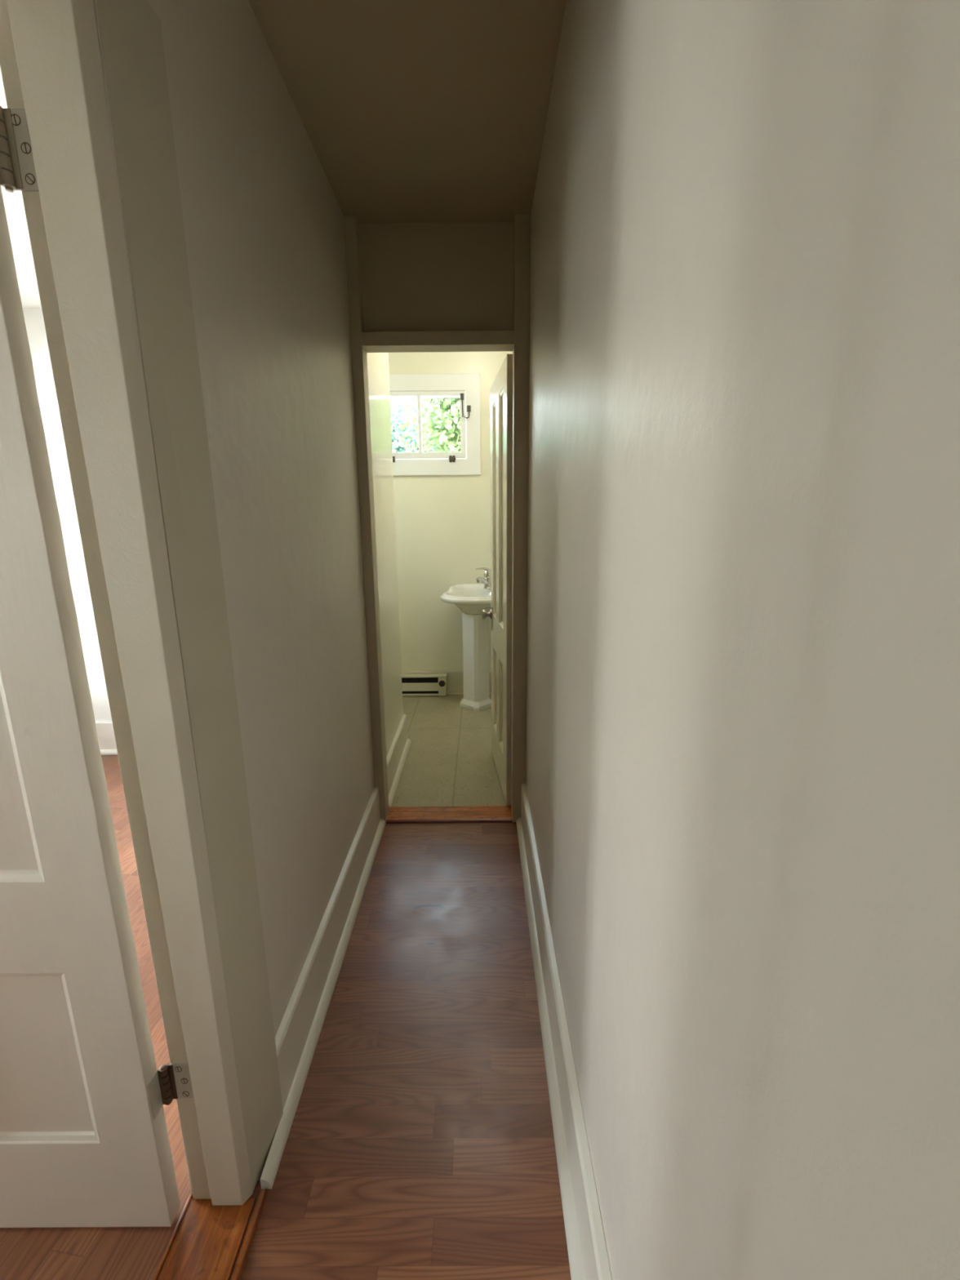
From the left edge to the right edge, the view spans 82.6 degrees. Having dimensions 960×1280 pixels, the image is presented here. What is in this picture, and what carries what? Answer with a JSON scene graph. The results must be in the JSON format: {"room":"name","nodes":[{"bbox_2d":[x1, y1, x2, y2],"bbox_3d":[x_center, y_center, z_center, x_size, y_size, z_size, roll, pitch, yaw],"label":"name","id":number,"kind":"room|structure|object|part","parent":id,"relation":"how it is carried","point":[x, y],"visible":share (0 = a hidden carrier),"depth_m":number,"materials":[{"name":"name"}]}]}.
{"room":"home hallway","nodes":[
{"label":"home hallway","id":0,"kind":"room"},
{"bbox_2d":[22,307,111,720],"bbox_3d":[-1.728,-0.532,3.139,2.241,2.465,0.100,-1,12,0],"label":"wall","id":1,"kind":"structure","parent":0,"point":[33,317],"depth_m":3.04,"materials":[{"name":"white paint"}]},
{"bbox_2d":[95,720,117,755],"bbox_3d":[-1.668,0.588,3.308,2.141,0.204,0.042,-1,12,0],"label":"baseboard","id":2,"kind":"structure","parent":1,"relation":"attached to","point":[104,729],"depth_m":3.31,"materials":[{"name":"white paint"}]},
{"bbox_3d":[-1.667,0.677,3.317,2.141,0.026,0.022,-1,12,0],"label":"shoe moulding","id":3,"kind":"part","parent":2,"relation":"part of","materials":[{"name":"white paint"}]},
{"bbox_2d":[93,0,403,1194],"bbox_3d":[-0.550,-0.183,0.799,0.119,2.750,4.840,-1,12,0],"label":"wall","id":4,"kind":"structure","parent":0,"point":[264,219],"depth_m":1.35,"materials":[{"name":"beige paint"}]},
{"bbox_2d":[0,106,194,1227],"bbox_3d":[-0.948,0.171,0.880,0.775,2.012,0.048,-1,12,-1],"label":"door","id":5,"kind":"structure","parent":4,"relation":"in","point":[84,1140],"depth_m":0.93,"materials":[{"name":"beige paint"}]},
{"bbox_2d":[0,0,283,1205],"bbox_3d":[-0.541,0.199,0.531,0.154,2.112,1.075,-1,12,0],"label":"door frame","id":6,"kind":"structure","parent":4,"relation":"attached to","point":[51,63],"depth_m":0.86,"materials":[{"name":"beige paint"}]},
{"bbox_2d":[260,786,386,1189],"bbox_3d":[-0.458,0.907,1.815,0.042,0.189,1.416,-1,12,0],"label":"baseboard","id":7,"kind":"structure","parent":4,"relation":"attached to","point":[299,1031],"depth_m":1.54,"materials":[{"name":"paint"}]},
{"bbox_2d":[386,714,411,808],"bbox_3d":[-0.458,0.643,3.037,0.042,0.189,0.825,-1,12,0],"label":"baseboard","id":8,"kind":"structure","parent":4,"relation":"attached to","point":[397,753],"depth_m":3.00,"materials":[{"name":"paint"}]},
{"bbox_3d":[-0.447,0.722,3.054,0.022,0.026,0.825,-1,12,0],"label":"shoe moulding","id":9,"kind":"part","parent":8,"relation":"part of","materials":[{"name":"paint"}]},
{"bbox_2d":[0,0,566,307],"bbox_3d":[-1.285,-1.260,0.510,3.150,0.060,4.930,-1,12,0],"label":"ceiling","id":10,"kind":"structure","parent":0,"point":[411,111],"depth_m":1.46,"materials":[{"name":"beige paint"}]},
{"bbox_2d":[0,693,571,1279],"bbox_3d":[-1.262,1.085,1.616,3.150,0.060,5.900,-1,12,0],"label":"floor","id":11,"kind":"structure","parent":0,"point":[420,1144],"depth_m":1.34,"materials":[{"name":"laminate"}]},
{"bbox_2d":[153,1189,266,1279],"bbox_3d":[-0.521,1.226,0.764,0.159,0.014,0.756,-1,12,0],"label":"threshold","id":12,"kind":"object","parent":11,"relation":"on","point":[205,1242],"visible":1,"depth_m":1.05,"materials":[{"name":"orange wood"}]},
{"bbox_2d":[401,674,446,696],"bbox_3d":[-0.803,0.366,4.364,1.071,0.164,0.081,-1,12,0],"label":"baseboard heater","id":13,"kind":"object","parent":11,"relation":"on","point":[411,684],"visible":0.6,"depth_m":4.35,"materials":[{"name":"beige metal"}]},
{"bbox_3d":[-0.834,0.377,4.348,1.008,0.069,0.004,-1,12,0],"label":"panel","id":14,"kind":"part","parent":13,"relation":"part of","materials":[{"name":"beige metal"}]},
{"bbox_3d":[-0.834,0.438,4.385,1.008,0.015,0.043,-1,12,0],"label":"rail","id":15,"kind":"part","parent":13,"relation":"part of","materials":[{"name":"beige metal"}]},
{"bbox_3d":[-0.302,0.348,4.329,0.052,0.052,0.019,-1,12,0],"label":"thermostat knob","id":16,"kind":"part","parent":13,"relation":"part of","materials":[{"name":"black plastic"}]},
{"bbox_2d":[386,805,512,823],"bbox_3d":[-0.143,0.827,2.589,0.586,0.013,0.132,-1,12,0],"label":"threshold","id":17,"kind":"object","parent":11,"relation":"on","point":[464,814],"visible":1,"depth_m":2.57,"materials":[{"name":"orange wood"}]},
{"bbox_2d":[440,567,491,711],"bbox_3d":[-0.027,-0.013,4.054,0.514,1.033,0.545,-1,12,0],"label":"pedestal sink","id":18,"kind":"object","parent":11,"relation":"on","point":[471,599],"visible":0.78,"depth_m":4.00,"materials":[{"name":"white ceramic"}]},
{"bbox_2d":[440,583,490,614],"bbox_3d":[-0.030,-0.290,3.994,0.514,0.188,0.545,-1,12,0],"label":"basin","id":19,"kind":"object","parent":18,"relation":"in","point":[471,598],"depth_m":3.90,"materials":[{"name":"white ceramic"}]},
{"bbox_3d":[0.022,-0.432,4.045,0.044,0.072,0.123,10,16,40],"label":"spout","id":20,"kind":"part","parent":18,"relation":"part of","materials":[{"name":"silver metal"}]},
{"bbox_3d":[0.024,-0.500,4.045,0.151,0.079,0.061,-10,15,-36],"label":"lever","id":21,"kind":"part","parent":18,"relation":"part of","materials":[{"name":"silver metal"}]},
{"bbox_2d":[483,577,490,589],"bbox_3d":[0.060,-0.427,4.089,0.070,0.082,0.070,-1,12,0],"label":"faucet","id":22,"kind":"object","parent":18,"relation":"on","point":[486,581],"depth_m":4.06,"materials":[{"name":"silver metal"}]},
{"bbox_2d":[359,222,513,331],"bbox_3d":[-0.155,-0.517,2.326,0.909,2.750,0.075,-1,12,0],"label":"wall","id":23,"kind":"structure","parent":0,"point":[451,276],"depth_m":2.10,"materials":[{"name":"paint"}]},
{"bbox_2d":[344,213,530,822],"bbox_3d":[-0.145,-0.371,2.329,0.687,2.465,0.130,-1,12,0],"label":"door frame","id":24,"kind":"structure","parent":23,"relation":"attached to","point":[517,340],"depth_m":2.18,"materials":[{"name":"paint"}]},
{"bbox_2d":[481,353,512,805],"bbox_3d":[0.085,-0.244,2.731,0.156,2.018,0.670,-1,12,0],"label":"door","id":25,"kind":"structure","parent":23,"relation":"in","point":[500,614],"depth_m":2.62,"materials":[{"name":"beige paint"}]},
{"bbox_3d":[0.038,-0.142,3.042,0.059,0.058,0.058,-2,12,-5],"label":"knob","id":26,"kind":"part","parent":25,"relation":"part of","materials":[{"name":"silver metal"}]},
{"bbox_2d":[388,351,511,671],"bbox_3d":[-0.950,-0.887,4.218,2.500,2.810,0.120,-1,12,0],"label":"wall","id":27,"kind":"structure","parent":0,"point":[442,522],"depth_m":4.18,"materials":[{"name":"yellow paint"}]},
{"bbox_2d":[389,373,480,475],"bbox_3d":[-0.443,-1.578,4.041,0.891,0.699,0.173,-1,12,0],"label":"window","id":28,"kind":"structure","parent":27,"relation":"in","point":[466,387],"depth_m":3.99,"materials":[{"name":"white paint"}]},
{"bbox_3d":[-0.442,-1.573,4.011,0.676,0.464,0.038,-1,12,0],"label":"sash","id":29,"kind":"part","parent":28,"relation":"part of","materials":[{"name":"white paint"}]},
{"bbox_3d":[-0.442,-1.592,4.101,0.681,0.471,0.050,-1,12,0],"label":"frame","id":30,"kind":"part","parent":28,"relation":"part of","materials":[{"name":"white paint"}]},
{"bbox_2d":[401,670,491,694],"bbox_3d":[-0.921,0.349,4.406,2.335,0.194,0.034,-1,12,0],"label":"baseboard","id":31,"kind":"structure","parent":27,"relation":"attached to","point":[455,678],"depth_m":4.40,"materials":[{"name":"beige paint"}]},
{"bbox_3d":[-0.920,0.437,4.415,2.335,0.018,0.014,-1,12,0],"label":"shoe moulding","id":32,"kind":"part","parent":31,"relation":"part of","materials":[{"name":"beige paint"}]},
{"bbox_2d":[525,0,959,1279],"bbox_3d":[0.248,0.042,0.398,0.100,2.465,3.960,-1,12,0],"label":"wall","id":33,"kind":"structure","parent":0,"point":[743,725],"depth_m":0.39,"materials":[{"name":"beige paint"}]},
{"bbox_2d":[515,782,612,1279],"bbox_3d":[0.187,1.158,0.603,0.042,0.199,3.890,-1,12,0],"label":"baseboard","id":34,"kind":"structure","parent":33,"relation":"attached to","point":[588,1255],"depth_m":1.23,"materials":[{"name":"paint"}]},
{"bbox_3d":[0.178,1.242,0.621,0.022,0.026,3.890,-1,12,0],"label":"shoe moulding","id":35,"kind":"part","parent":34,"relation":"part of","materials":[{"name":"paint"}]},
{"label":"outside","id":36,"kind":"structure","parent":0,"visible":0},
{"bbox_3d":[0.022,2.404,0.520,80.000,0.200,80.000,-1,12,0],"label":"ground","id":37,"kind":"structure","parent":36,"visible":0},
{"bbox_2d":[390,397,461,452],"bbox_3d":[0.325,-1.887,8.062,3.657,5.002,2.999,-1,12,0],"label":"leafy tree","id":38,"kind":"object","parent":37,"relation":"on","point":[449,409],"visible":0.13,"depth_m":7.28,"materials":[{"name":"green plant"}]}
]}

